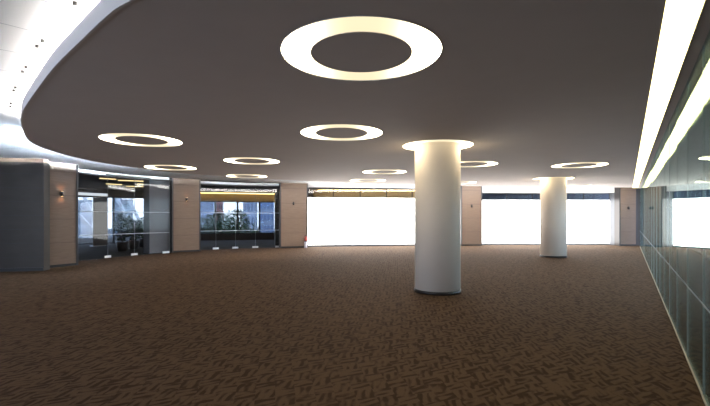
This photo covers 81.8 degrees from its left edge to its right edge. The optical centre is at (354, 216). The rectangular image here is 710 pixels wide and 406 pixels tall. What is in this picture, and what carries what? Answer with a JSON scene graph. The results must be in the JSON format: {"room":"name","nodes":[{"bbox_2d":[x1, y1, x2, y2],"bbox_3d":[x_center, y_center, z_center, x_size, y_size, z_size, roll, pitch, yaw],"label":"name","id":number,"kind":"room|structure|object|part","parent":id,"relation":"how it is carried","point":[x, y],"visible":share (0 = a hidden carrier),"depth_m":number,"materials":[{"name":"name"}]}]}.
{"room":"empty lobby","nodes":[
{"label":"empty lobby","id":0,"kind":"room"},
{"bbox_2d":[0,161,49,270],"bbox_3d":[-11.380,0.000,12.296,3.785,3.300,0.350,0,0,-11],"label":"wall","id":1,"kind":"structure","parent":0,"point":[24,186],"depth_m":12.40,"materials":[{"name":"grey paint"}]},
{"bbox_2d":[0,268,42,271],"bbox_3d":[-11.347,1.600,12.105,3.785,0.100,0.020,0,0,-11],"label":"baseboard","id":2,"kind":"structure","parent":1,"relation":"attached to","point":[1,269],"depth_m":12.34,"materials":[{"name":"black"}]},
{"bbox_2d":[0,158,48,163],"bbox_3d":[-11.385,-1.710,12.292,3.766,0.120,0.300,0,0,-11],"label":"trim","id":3,"kind":"structure","parent":1,"relation":"attached to","point":[1,159],"depth_m":12.41,"materials":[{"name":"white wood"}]},
{"bbox_2d":[78,188,142,197],"bbox_3d":[-15.665,-1.430,24.326,11.562,0.460,0.200,0,0,-40],"label":"wall header","id":4,"kind":"structure","parent":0,"point":[111,192],"depth_m":25.03,"materials":[{"name":"grey"}]},
{"bbox_2d":[78,196,142,244],"bbox_3d":[-15.618,0.225,24.300,11.600,2.850,0.100,0,0,-40],"label":"window","id":5,"kind":"structure","parent":4,"relation":"in","point":[115,205],"depth_m":24.89,"materials":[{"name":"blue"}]},
{"bbox_2d":[143,180,169,253],"bbox_3d":[-9.030,0.000,18.866,0.500,3.300,1.150,0,0,34],"label":"wall reveal","id":6,"kind":"structure","parent":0,"point":[156,194],"depth_m":18.53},
{"bbox_2d":[78,169,168,180],"bbox_3d":[-9.570,-1.715,17.029,0.548,0.110,3.945,0,0,28],"label":"trim","id":7,"kind":"structure","parent":6,"relation":"attached to","point":[80,170],"depth_m":16.73,"materials":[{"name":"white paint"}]},
{"bbox_2d":[201,193,274,201],"bbox_3d":[-7.128,-1.365,29.296,8.544,0.590,0.200,0,0,-16],"label":"wall gold header","id":8,"kind":"structure","parent":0,"point":[268,197],"depth_m":28.88,"materials":[{"name":"beige"}]},
{"bbox_2d":[201,201,274,233],"bbox_3d":[-7.114,0.065,29.248,8.544,2.270,0.100,0,0,-16],"label":"window","id":9,"kind":"structure","parent":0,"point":[219,215],"depth_m":28.88,"materials":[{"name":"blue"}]},
{"bbox_2d":[201,233,274,240],"bbox_3d":[-7.128,1.425,29.296,8.544,0.450,0.200,0,0,-16],"label":"sill","id":10,"kind":"structure","parent":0,"point":[259,236],"depth_m":28.90,"materials":[{"name":"grey"}]},
{"bbox_2d":[78,174,399,193],"bbox_3d":[-2.779,-1.685,24.252,40.628,0.050,13.207,0,0,-22],"label":"ceiling","id":11,"kind":"structure","parent":0,"point":[84,181],"depth_m":22.61,"materials":[{"name":"grey paint"}]},
{"bbox_2d":[78,192,107,195],"bbox_3d":[-13.707,-1.160,21.273,0.100,0.140,1.688,0,0,27],"label":"trough","id":12,"kind":"object","parent":11,"relation":"attached to","point":[79,193],"visible":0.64,"depth_m":21.32,"materials":[{"name":"white"}]},
{"bbox_2d":[201,192,267,193],"bbox_3d":[-7.006,-1.615,28.878,8.544,0.050,0.030,0,0,-16],"label":"lamp","id":13,"kind":"object","parent":11,"relation":"attached to","point":[201,192],"visible":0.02,"depth_m":28.62,"materials":[{"name":"white"}]},
{"bbox_2d":[318,190,414,190],"bbox_3d":[2.596,-1.615,25.415,9.743,0.050,0.030,0,0,-4],"label":"lamp","id":14,"kind":"object","parent":11,"relation":"attached to","point":[318,190],"visible":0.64,"depth_m":25.28,"materials":[{"name":"white"}]},
{"bbox_2d":[275,187,278,245],"bbox_3d":[-4.219,0.000,22.392,0.307,3.300,0.300,0,0,-19],"label":"wall reveal","id":15,"kind":"structure","parent":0,"point":[276,188],"depth_m":22.23,"materials":[{"name":"grey stone"}]},
{"bbox_2d":[201,181,278,186],"bbox_3d":[-5.929,-1.705,21.297,4.195,0.130,0.443,0,0,-26],"label":"trim","id":16,"kind":"structure","parent":15,"relation":"attached to","point":[203,182],"depth_m":21.26,"materials":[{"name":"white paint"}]},
{"bbox_2d":[308,189,312,196],"bbox_3d":[-2.655,-0.005,26.651,0.120,3.310,7.500,0,0,-1],"label":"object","id":17,"kind":"structure","parent":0,"point":[310,191],"depth_m":23.66,"materials":[{"name":"grey metal"}]},
{"bbox_2d":[22,0,664,186],"bbox_3d":[3.727,-1.560,11.765,22.250,0.001,20.365,0,0,0],"label":"ceiling","id":18,"kind":"structure","parent":0,"point":[535,86],"depth_m":5.07,"materials":[{"name":"beige paint"}]},
{"bbox_2d":[98,133,182,146],"bbox_3d":[-4.370,-1.609,8.420,1.540,0.103,1.540,0,0,0],"label":"ring light","id":19,"kind":"object","parent":18,"relation":"attached to","point":[133,139],"visible":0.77,"depth_m":8.40,"materials":[{"name":"beige paint"}]},
{"bbox_3d":[-4.370,-1.585,8.420,0.970,0.050,0.970,0,0,0],"label":"plate","id":20,"kind":"part","parent":19,"relation":"part of","materials":[{"name":"beige paint"}]},
{"bbox_2d":[144,165,196,170],"bbox_3d":[-5.880,-1.609,13.100,1.540,0.103,1.540,0,0,0],"label":"ring light","id":21,"kind":"object","parent":18,"relation":"attached to","point":[159,167],"visible":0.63,"depth_m":13.07,"materials":[{"name":"beige paint"}]},
{"bbox_3d":[-5.880,-1.585,13.100,0.970,0.050,0.970,0,0,0],"label":"plate","id":22,"kind":"part","parent":21,"relation":"part of","materials":[{"name":"beige paint"}]},
{"bbox_2d":[226,174,266,177],"bbox_3d":[-4.190,-1.609,15.900,1.540,0.103,1.540,0,0,0],"label":"ring light","id":23,"kind":"object","parent":18,"relation":"attached to","point":[234,175],"visible":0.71,"depth_m":15.95,"materials":[{"name":"beige paint"}]},
{"bbox_3d":[-4.190,-1.585,15.900,0.970,0.050,0.970,0,0,0],"label":"plate","id":24,"kind":"part","parent":23,"relation":"part of","materials":[{"name":"beige paint"}]},
{"bbox_2d":[223,157,279,164],"bbox_3d":[-2.900,-1.609,11.550,1.540,0.103,1.540,0,0,0],"label":"ring light","id":25,"kind":"object","parent":18,"relation":"attached to","point":[238,160],"visible":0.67,"depth_m":11.61,"materials":[{"name":"beige paint"}]},
{"bbox_3d":[-2.900,-1.585,11.550,0.970,0.050,0.970,0,0,0],"label":"plate","id":26,"kind":"part","parent":25,"relation":"part of","materials":[{"name":"beige paint"}]},
{"bbox_2d":[21,0,631,187],"bbox_3d":[2.280,-1.641,15.332,13.635,0.169,24.940,0,0,34],"label":"trim","id":27,"kind":"structure","parent":18,"relation":"attached to","point":[103,9],"depth_m":3.81,"materials":[{"name":"white paint"}]},
{"bbox_2d":[300,124,382,140],"bbox_3d":[-0.250,-1.609,7.680,1.540,0.103,1.540,0,0,0],"label":"ring light","id":28,"kind":"object","parent":18,"relation":"attached to","point":[330,132],"visible":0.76,"depth_m":7.61,"materials":[{"name":"beige paint"}]},
{"bbox_3d":[-0.250,-1.585,7.680,0.970,0.050,0.970,0,0,0],"label":"plate","id":29,"kind":"part","parent":28,"relation":"part of","materials":[{"name":"beige paint"}]},
{"bbox_2d":[280,15,442,80],"bbox_3d":[0.060,-1.609,3.950,1.540,0.103,1.540,0,0,0],"label":"ring light","id":30,"kind":"object","parent":18,"relation":"attached to","point":[345,48],"visible":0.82,"depth_m":3.80,"materials":[{"name":"glowing white acrylic diffuser"},{"name":"taupe paint"}]},
{"bbox_3d":[0.060,-1.585,3.950,0.970,0.050,0.970,0,0,0],"label":"plate","id":31,"kind":"part","parent":30,"relation":"part of","materials":[{"name":"beige paint"}]},
{"bbox_2d":[350,179,385,181],"bbox_3d":[0.560,-1.609,17.700,1.540,0.103,1.540,0,0,0],"label":"ring light","id":32,"kind":"object","parent":18,"relation":"attached to","point":[354,180],"visible":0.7,"depth_m":17.72,"materials":[{"name":"beige paint"}]},
{"bbox_3d":[0.560,-1.585,17.700,0.970,0.050,0.970,0,0,0],"label":"plate","id":33,"kind":"part","parent":32,"relation":"part of","materials":[{"name":"beige paint"}]},
{"bbox_2d":[363,170,405,173],"bbox_3d":[1.030,-1.609,14.350,1.540,0.103,1.540,0,0,0],"label":"ring light","id":34,"kind":"object","parent":18,"relation":"attached to","point":[368,171],"visible":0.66,"depth_m":14.36,"materials":[{"name":"beige paint"}]},
{"bbox_3d":[1.030,-1.585,14.350,0.970,0.050,0.970,0,0,0],"label":"plate","id":35,"kind":"part","parent":34,"relation":"part of","materials":[{"name":"beige paint"}]},
{"bbox_2d":[402,139,473,150],"bbox_3d":[1.820,-1.629,9.050,1.540,0.143,1.540,0,0,0],"label":"ring light","id":36,"kind":"object","parent":18,"relation":"attached to","point":[464,144],"visible":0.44,"depth_m":8.78,"materials":[{"name":"white paint"}]},
{"bbox_2d":[461,181,476,183],"bbox_3d":[4.800,-1.609,18.850,1.540,0.103,1.540,0,0,0],"label":"ring light","id":37,"kind":"object","parent":18,"relation":"attached to","point":[462,182],"visible":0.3,"depth_m":18.76,"materials":[{"name":"beige paint"}]},
{"bbox_2d":[461,161,497,167],"bbox_3d":[3.460,-1.609,12.250,1.540,0.103,1.540,0,0,0],"label":"ring light","id":38,"kind":"object","parent":18,"relation":"attached to","point":[464,164],"visible":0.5,"depth_m":12.09,"materials":[{"name":"beige paint"}]},
{"bbox_3d":[3.460,-1.585,12.250,0.970,0.050,0.970,0,0,0],"label":"plate","id":39,"kind":"part","parent":38,"relation":"part of","materials":[{"name":"beige paint"}]},
{"bbox_2d":[533,177,573,179],"bbox_3d":[8.150,-1.629,16.850,1.540,0.143,1.540,0,0,0],"label":"ring light","id":40,"kind":"object","parent":18,"relation":"attached to","point":[544,177],"visible":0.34,"depth_m":16.78,"materials":[{"name":"white paint"}]},
{"bbox_2d":[551,162,608,167],"bbox_3d":[6.830,-1.609,12.500,1.540,0.103,1.540,0,0,0],"label":"ring light","id":41,"kind":"object","parent":18,"relation":"attached to","point":[580,164],"visible":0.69,"depth_m":12.52,"materials":[{"name":"beige paint"}]},
{"bbox_3d":[6.830,-1.585,12.500,0.970,0.050,0.970,0,0,0],"label":"plate","id":42,"kind":"part","parent":41,"relation":"part of","materials":[{"name":"beige paint"}]},
{"bbox_2d":[567,185,592,186],"bbox_3d":[11.300,-1.609,21.000,1.540,0.103,1.540,0,0,0],"label":"ring light","id":43,"kind":"object","parent":18,"relation":"attached to","point":[568,185],"visible":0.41,"depth_m":20.65,"materials":[{"name":"beige paint"}]},
{"bbox_2d":[632,0,706,187],"bbox_3d":[8.371,-1.588,11.967,0.250,0.064,25.200,0,0,34],"label":"ceiling light","id":44,"kind":"object","parent":18,"relation":"attached to","point":[680,18],"visible":0.85,"depth_m":4.14,"materials":[{"name":"beige plastic"}]},
{"bbox_2d":[0,239,709,405],"bbox_3d":[-4.940,1.675,19.836,35.334,0.050,50.515,0,0,34],"label":"floor","id":45,"kind":"structure","parent":0,"point":[338,325],"depth_m":5.89,"materials":[{"name":"brown carpet"}]},
{"bbox_2d":[49,162,77,267],"bbox_3d":[-9.854,-0.060,13.632,0.440,3.420,0.995,0,0,29],"label":"wall pier","id":46,"kind":"object","parent":45,"relation":"on","point":[63,176],"visible":0.57,"depth_m":13.58,"materials":[{"name":"brown wood"}]},
{"bbox_3d":[-9.837,1.610,13.622,0.380,0.080,0.875,0,0,29],"label":"skirting","id":47,"kind":"part","parent":46,"relation":"part of","materials":[{"name":"black metal"}]},
{"bbox_3d":[-9.628,-0.060,14.041,0.440,3.420,0.060,0,0,29],"label":"edge trim","id":48,"kind":"part","parent":46,"relation":"part of","materials":[{"name":"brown metal"}]},
{"bbox_2d":[79,173,110,260],"bbox_3d":[-10.059,0.025,15.894,0.036,3.250,1.431,0,0,14],"label":"glass panel","id":49,"kind":"object","parent":45,"relation":"on","point":[107,256],"visible":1,"depth_m":15.93,"materials":[{"name":"grey"}]},
{"bbox_2d":[90,197,106,246],"bbox_3d":[-14.317,0.290,22.918,0.300,2.720,0.803,0,0,34],"label":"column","id":50,"kind":"structure","parent":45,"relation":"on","point":[99,203],"depth_m":22.86,"materials":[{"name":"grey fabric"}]},
{"bbox_2d":[112,212,132,250],"bbox_3d":[-11.102,0.690,19.608,0.966,1.921,0.905,0,0,28],"label":"potted plant","id":51,"kind":"object","parent":45,"relation":"on","point":[122,245],"visible":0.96,"depth_m":19.50,"materials":[{"name":"green plant"}]},
{"bbox_3d":[-11.115,1.425,19.600,0.540,0.450,0.540,0,0,0],"label":"pot","id":52,"kind":"part","parent":51,"relation":"part of","materials":[{"name":"grey ceramic"}]},
{"bbox_2d":[108,179,137,255],"bbox_3d":[-9.632,0.025,17.041,0.036,3.250,1.306,0,0,26],"label":"glass panel","id":53,"kind":"object","parent":45,"relation":"on","point":[134,253],"visible":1,"depth_m":17.49,"materials":[{"name":"grey"}]},
{"bbox_2d":[124,218,142,248],"bbox_3d":[-11.322,0.856,21.009,0.898,1.587,0.935,0,0,42],"label":"potted plant","id":54,"kind":"object","parent":45,"relation":"on","point":[138,229],"visible":0.73,"depth_m":20.89,"materials":[{"name":"green plant"}]},
{"bbox_3d":[-11.319,1.425,21.000,0.540,0.450,0.540,0,0,0],"label":"pot","id":55,"kind":"part","parent":54,"relation":"part of","materials":[{"name":"grey"}]},
{"bbox_2d":[136,217,142,246],"bbox_3d":[-11.576,0.830,22.424,0.883,1.640,0.912,0,0,-42],"label":"potted plant","id":56,"kind":"object","parent":45,"relation":"on","point":[141,218],"visible":0.18,"depth_m":22.20,"materials":[{"name":"green plant"}]},
{"bbox_3d":[-11.555,1.425,22.400,0.540,0.450,0.540,0,0,0],"label":"pot","id":57,"kind":"part","parent":56,"relation":"part of","materials":[{"name":"grey"}]},
{"bbox_2d":[135,212,168,252],"bbox_3d":[-8.917,0.025,18.055,0.036,3.250,1.476,0,0,42],"label":"glass panel","id":58,"kind":"object","parent":45,"relation":"on","point":[138,212],"visible":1,"depth_m":18.27,"materials":[{"name":"grey"}]},
{"bbox_2d":[170,178,200,252],"bbox_3d":[-7.997,-0.060,19.336,1.270,3.420,0.440,0,0,-36],"label":"wall pier","id":59,"kind":"object","parent":45,"relation":"on","point":[185,216],"visible":0.98,"depth_m":19.15,"materials":[{"name":"brown wood"}]},
{"bbox_3d":[-8.485,-0.060,18.979,0.060,3.420,0.440,0,0,-36],"label":"edge trim","id":60,"kind":"part","parent":59,"relation":"part of","materials":[{"name":"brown metal"}]},
{"bbox_3d":[-7.986,1.610,19.320,1.149,0.080,0.380,0,0,-36],"label":"skirting","id":61,"kind":"part","parent":59,"relation":"part of","materials":[{"name":"black"}]},
{"bbox_3d":[-7.509,-0.060,19.694,0.060,3.420,0.440,0,0,-36],"label":"edge trim","id":62,"kind":"part","parent":59,"relation":"part of","materials":[{"name":"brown metal"}]},
{"bbox_2d":[221,186,237,248],"bbox_3d":[-6.541,0.035,20.991,1.116,3.230,0.036,0,0,-31],"label":"glass panel","id":63,"kind":"object","parent":45,"relation":"on","point":[235,247],"visible":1,"depth_m":21.20,"materials":[{"name":"grey"}]},
{"bbox_2d":[236,187,257,247],"bbox_3d":[-5.649,0.035,21.433,1.159,3.230,0.036,0,0,-23],"label":"glass panel","id":64,"kind":"object","parent":45,"relation":"on","point":[255,246],"visible":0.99,"depth_m":21.60,"materials":[{"name":"grey"}]},
{"bbox_2d":[279,183,307,247],"bbox_3d":[-3.284,-0.060,21.865,1.473,3.420,0.440,0,0,-18],"label":"wall pier","id":65,"kind":"object","parent":45,"relation":"on","point":[293,219],"visible":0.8,"depth_m":21.66,"materials":[{"name":"brown wood"}]},
{"bbox_3d":[-3.956,-0.060,21.650,0.060,3.420,0.440,0,0,-18],"label":"edge trim","id":66,"kind":"part","parent":65,"relation":"part of","materials":[{"name":"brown metal"}]},
{"bbox_3d":[-3.277,1.610,21.846,1.353,0.080,0.380,0,0,-18],"label":"skirting","id":67,"kind":"part","parent":65,"relation":"part of","materials":[{"name":"black metal"}]},
{"bbox_3d":[-2.611,-0.060,22.081,0.060,3.420,0.440,0,0,-18],"label":"edge trim","id":68,"kind":"part","parent":65,"relation":"part of","materials":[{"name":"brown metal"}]},
{"bbox_2d":[304,235,306,247],"bbox_3d":[-2.612,1.325,21.720,0.164,0.650,0.164,0,0,0],"label":"fire extinguisher","id":69,"kind":"object","parent":45,"relation":"on","point":[305,238],"visible":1,"depth_m":21.66,"materials":[{"name":"red"}]},
{"bbox_2d":[414,142,460,295],"bbox_3d":[1.820,-0.020,9.050,1.010,3.340,1.010,0,0,0],"label":"round column","id":70,"kind":"structure","parent":45,"relation":"on","point":[437,164],"depth_m":8.61,"materials":[{"name":"paint"}]},
{"bbox_2d":[461,186,481,245],"bbox_3d":[6.563,-0.060,23.349,1.218,3.420,0.440,0,0,-5],"label":"wall pier","id":71,"kind":"object","parent":45,"relation":"on","point":[471,217],"visible":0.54,"depth_m":23.15,"materials":[{"name":"brown wood"}]},
{"bbox_3d":[5.986,-0.060,23.302,0.060,3.420,0.440,0,0,-5],"label":"edge trim","id":72,"kind":"part","parent":71,"relation":"part of","materials":[{"name":"brown metal"}]},
{"bbox_3d":[6.564,1.610,23.329,1.098,0.080,0.380,0,0,-5],"label":"skirting","id":73,"kind":"part","parent":71,"relation":"part of","materials":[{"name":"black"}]},
{"bbox_3d":[7.140,-0.060,23.397,0.060,3.420,0.440,0,0,-5],"label":"edge trim","id":74,"kind":"part","parent":71,"relation":"part of","materials":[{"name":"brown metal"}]},
{"bbox_2d":[540,177,566,257],"bbox_3d":[8.150,-0.020,16.850,1.010,3.340,1.010,0,0,0],"label":"round column","id":75,"kind":"structure","parent":45,"relation":"on","point":[553,191],"depth_m":16.44,"materials":[{"name":"paint"}]},
{"bbox_2d":[614,187,636,245],"bbox_3d":[15.428,-0.060,23.375,1.041,3.420,0.440,0,0,-3],"label":"wall pier","id":76,"kind":"object","parent":45,"relation":"on","point":[625,220],"visible":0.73,"depth_m":23.18,"materials":[{"name":"brown wood"}]},
{"bbox_3d":[14.938,-0.060,23.351,0.060,3.420,0.440,0,0,-3],"label":"edge trim","id":77,"kind":"part","parent":76,"relation":"part of","materials":[{"name":"brown metal"}]},
{"bbox_3d":[15.428,-0.100,23.375,0.921,3.340,0.400,0,0,-3],"label":"veneer panel","id":78,"kind":"part","parent":76,"relation":"part of","materials":[{"name":"brown wood"}]},
{"bbox_3d":[15.429,1.610,23.355,0.921,0.080,0.380,0,0,-3],"label":"skirting","id":79,"kind":"part","parent":76,"relation":"part of","materials":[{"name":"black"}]},
{"bbox_3d":[15.918,-0.060,23.398,0.060,3.420,0.440,0,0,-3],"label":"edge trim","id":80,"kind":"part","parent":76,"relation":"part of","materials":[{"name":"brown metal"}]},
{"bbox_2d":[640,187,640,247],"bbox_3d":[14.806,0.045,21.236,0.026,3.210,1.204,0,0,33],"label":"pane","id":81,"kind":"object","parent":45,"relation":"on","point":[640,187],"visible":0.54,"depth_m":21.54,"materials":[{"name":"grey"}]},
{"bbox_2d":[641,185,641,250],"bbox_3d":[14.143,0.045,20.236,0.026,3.210,1.204,0,0,34],"label":"pane","id":82,"kind":"object","parent":45,"relation":"on","point":[641,185],"visible":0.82,"depth_m":20.05,"materials":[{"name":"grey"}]},
{"bbox_2d":[642,182,642,252],"bbox_3d":[12.815,0.045,18.237,0.026,3.210,1.204,0,0,34],"label":"pane","id":83,"kind":"object","parent":45,"relation":"on","point":[642,182],"visible":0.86,"depth_m":18.73,"materials":[{"name":"grey"}]},
{"bbox_2d":[643,180,643,254],"bbox_3d":[12.152,0.045,17.237,0.026,3.210,1.204,0,0,34],"label":"pane","id":84,"kind":"object","parent":45,"relation":"on","point":[643,180],"visible":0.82,"depth_m":17.61,"materials":[{"name":"grey"}]},
{"bbox_2d":[644,178,644,257],"bbox_3d":[11.488,0.045,16.237,0.026,3.210,1.204,0,0,34],"label":"pane","id":85,"kind":"object","parent":45,"relation":"on","point":[644,178],"visible":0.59,"depth_m":16.60,"materials":[{"name":"grey"}]},
{"bbox_2d":[645,173,646,261],"bbox_3d":[10.822,0.045,15.239,0.026,3.210,1.204,0,0,34],"label":"pane","id":86,"kind":"object","parent":45,"relation":"on","point":[646,173],"visible":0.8,"depth_m":14.82,"materials":[{"name":"grey"}]},
{"bbox_2d":[646,171,647,264],"bbox_3d":[10.158,0.045,14.239,0.026,3.210,1.204,0,0,34],"label":"pane","id":87,"kind":"object","parent":45,"relation":"on","point":[647,171],"visible":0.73,"depth_m":14.07,"materials":[{"name":"grey"}]},
{"bbox_3d":[10.158,0.030,14.241,0.012,3.180,1.188,0,0,34],"label":"pane","id":88,"kind":"part","parent":87,"relation":"part of","materials":[{"name":"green glass"}]},
{"bbox_2d":[648,167,649,268],"bbox_3d":[9.494,0.045,13.240,0.026,3.210,1.204,0,0,34],"label":"pane","id":89,"kind":"object","parent":45,"relation":"on","point":[649,167],"visible":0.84,"depth_m":12.84,"materials":[{"name":"grey"}]},
{"bbox_2d":[649,162,651,272],"bbox_3d":[8.830,0.045,12.240,0.026,3.210,1.204,0,0,33],"label":"pane","id":90,"kind":"object","parent":45,"relation":"on","point":[650,242],"visible":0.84,"depth_m":11.95,"materials":[{"name":"grey"}]},
{"bbox_3d":[8.830,0.030,12.243,0.012,3.180,1.188,0,0,33],"label":"pane","id":91,"kind":"part","parent":90,"relation":"part of","materials":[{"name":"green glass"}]},
{"bbox_2d":[651,158,653,279],"bbox_3d":[8.167,0.045,11.240,0.026,3.210,1.204,0,0,34],"label":"pane","id":92,"kind":"object","parent":45,"relation":"on","point":[652,244],"visible":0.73,"depth_m":10.85,"materials":[{"name":"grey"}]},
{"bbox_3d":[8.168,0.030,11.242,0.012,3.180,1.188,0,0,34],"label":"pane","id":93,"kind":"part","parent":92,"relation":"part of","materials":[{"name":"green glass"}]},
{"bbox_2d":[654,151,656,284],"bbox_3d":[7.504,0.045,10.240,0.026,3.210,1.204,0,0,34],"label":"pane","id":94,"kind":"object","parent":45,"relation":"on","point":[655,156],"visible":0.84,"depth_m":10.09,"materials":[{"name":"grey glass"}]},
{"bbox_3d":[7.504,0.030,10.242,0.012,3.180,1.188,0,0,34],"label":"pane","id":95,"kind":"part","parent":94,"relation":"part of","materials":[{"name":"green glass"}]},
{"bbox_2d":[656,144,659,292],"bbox_3d":[6.839,0.045,9.241,0.026,3.210,1.204,0,0,34],"label":"pane","id":96,"kind":"object","parent":45,"relation":"on","point":[658,149],"visible":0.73,"depth_m":9.11,"materials":[{"name":"grey"}]},
{"bbox_2d":[659,135,663,303],"bbox_3d":[6.175,0.045,8.241,0.026,3.210,1.204,0,0,34],"label":"pane","id":97,"kind":"object","parent":45,"relation":"on","point":[661,293],"visible":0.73,"depth_m":8.07,"materials":[{"name":"grey glass"}]},
{"bbox_2d":[664,122,669,315],"bbox_3d":[5.510,0.045,7.242,0.026,3.210,1.204,0,0,34],"label":"pane","id":98,"kind":"object","parent":45,"relation":"on","point":[667,131],"visible":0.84,"depth_m":7.06,"materials":[{"name":"grey glass"}]},
{"bbox_2d":[669,106,676,332],"bbox_3d":[4.847,0.045,6.242,0.026,3.210,1.204,0,0,34],"label":"pane","id":99,"kind":"object","parent":45,"relation":"on","point":[673,121],"visible":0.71,"depth_m":6.15,"materials":[{"name":"grey"}]},
{"bbox_2d":[676,83,686,356],"bbox_3d":[4.182,0.045,5.244,0.026,3.210,1.204,0,0,34],"label":"pane","id":100,"kind":"object","parent":45,"relation":"on","point":[681,273],"visible":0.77,"depth_m":5.13,"materials":[{"name":"grey glass"}]},
{"bbox_2d":[686,46,705,395],"bbox_3d":[3.518,0.045,4.244,0.026,3.210,1.204,0,0,34],"label":"pane","id":101,"kind":"object","parent":45,"relation":"on","point":[692,82],"visible":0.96,"depth_m":4.28,"materials":[{"name":"grey"}]},
{"bbox_3d":[3.518,0.030,4.246,0.012,3.180,1.188,0,0,34],"label":"pane","id":102,"kind":"part","parent":101,"relation":"part of","materials":[{"name":"green glass"}]},
{"bbox_2d":[702,303,709,405],"bbox_3d":[2.853,0.045,3.245,0.026,3.210,1.204,0,0,33],"label":"pane","id":103,"kind":"object","parent":45,"relation":"on","point":[704,398],"visible":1,"depth_m":3.62,"materials":[{"name":"grey"}]},
{"bbox_2d":[0,0,709,184],"bbox_3d":[-4.989,-1.820,20.492,36.141,0.100,51.776,0,0,34],"label":"ceiling","id":104,"kind":"structure","parent":0,"point":[23,23],"depth_m":5.11,"materials":[{"name":"white paint"}]},
{"bbox_2d":[308,184,414,187],"bbox_3d":[1.733,-1.685,23.147,8.770,0.170,0.500,0,0,-9],"label":"trim","id":105,"kind":"structure","parent":104,"relation":"attached to","point":[309,185],"depth_m":22.63,"materials":[{"name":"white paint"}]},
{"bbox_2d":[308,187,414,197],"bbox_3d":[1.753,-1.337,23.124,8.977,0.545,0.100,0,0,-9],"label":"window","id":106,"kind":"structure","parent":105,"relation":"attached to","point":[412,189],"depth_m":22.87,"materials":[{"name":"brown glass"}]},
{"bbox_2d":[308,197,414,246],"bbox_3d":[1.758,0.292,23.095,8.977,2.715,0.080,0,0,-9],"label":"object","id":107,"kind":"structure","parent":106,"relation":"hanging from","point":[332,221],"depth_m":22.85,"materials":[{"name":"white translucent fabric"}]},
{"bbox_3d":[1.758,-1.048,23.095,8.977,0.035,0.060,0,0,-9],"label":"head rail","id":108,"kind":"part","parent":107,"relation":"part of","materials":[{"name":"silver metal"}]},
{"bbox_3d":[1.758,1.600,23.095,8.977,0.100,0.080,0,0,-9],"label":"rail","id":109,"kind":"part","parent":107,"relation":"part of","materials":[{"name":"grey metal"}]},
{"bbox_2d":[313,190,414,197],"bbox_3d":[2.441,-0.005,25.750,10.729,3.310,0.100,0,0,-3],"label":"wall","id":110,"kind":"structure","parent":0,"point":[364,194],"depth_m":25.60,"materials":[{"name":"gold metal"}]},
{"bbox_2d":[482,193,608,199],"bbox_3d":[12.130,-0.005,26.150,8.539,3.310,0.100,0,0,-1],"label":"wall","id":111,"kind":"structure","parent":0,"point":[485,196],"depth_m":26.08,"materials":[{"name":"blue"}]},
{"bbox_2d":[610,193,613,244],"bbox_3d":[14.971,0.140,23.600,0.259,3.020,0.800,0,0,0],"label":"wall reveal","id":112,"kind":"structure","parent":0,"point":[611,194],"depth_m":23.72,"materials":[{"name":"grey paint"}]},
{"bbox_2d":[482,186,613,192],"bbox_3d":[11.229,-1.570,23.750,7.869,0.400,0.400,0,0,0],"label":"trim","id":113,"kind":"structure","parent":112,"relation":"attached to","point":[485,189],"depth_m":23.55,"materials":[{"name":"white paint"}]},
{"bbox_2d":[637,188,639,245],"bbox_3d":[16.275,-0.060,23.400,0.850,3.420,0.300,0,0,0],"label":"wall","id":114,"kind":"structure","parent":0,"point":[638,189],"depth_m":23.25,"materials":[{"name":"grey stone"}]},
{"bbox_2d":[638,0,709,187],"bbox_3d":[8.612,-1.585,11.987,0.130,0.050,25.500,0,0,34],"label":"ceiling","id":115,"kind":"structure","parent":0,"point":[701,37],"depth_m":4.29,"materials":[{"name":"beige paint"}]},
{"bbox_3d":[11.105,-1.297,23.950,7.520,0.625,0.100,0,0,0],"label":"window","id":116,"kind":"structure","parent":0,"visible":0},
{"bbox_2d":[482,200,609,244],"bbox_3d":[11.105,0.333,23.920,7.520,2.635,0.080,0,0,0],"label":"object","id":117,"kind":"structure","parent":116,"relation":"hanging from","point":[504,222],"depth_m":23.90,"materials":[{"name":"grey"}]},
{"bbox_3d":[11.105,1.610,23.920,7.520,0.080,0.080,0,0,0],"label":"rail","id":118,"kind":"part","parent":117,"relation":"part of","materials":[{"name":"grey metal"}]},
{"bbox_3d":[3.231,-0.060,0.074,8.038,3.420,11.994,0,0,0],"label":"wall","id":119,"kind":"structure","parent":0,"visible":0},
{"bbox_2d":[696,170,709,259],"bbox_3d":[12.611,-0.060,14.192,0.150,3.420,19.600,0,0,34],"label":"window","id":120,"kind":"structure","parent":119,"relation":"in","point":[699,179],"depth_m":17.27,"materials":[{"name":"grey glass"}]}
]}

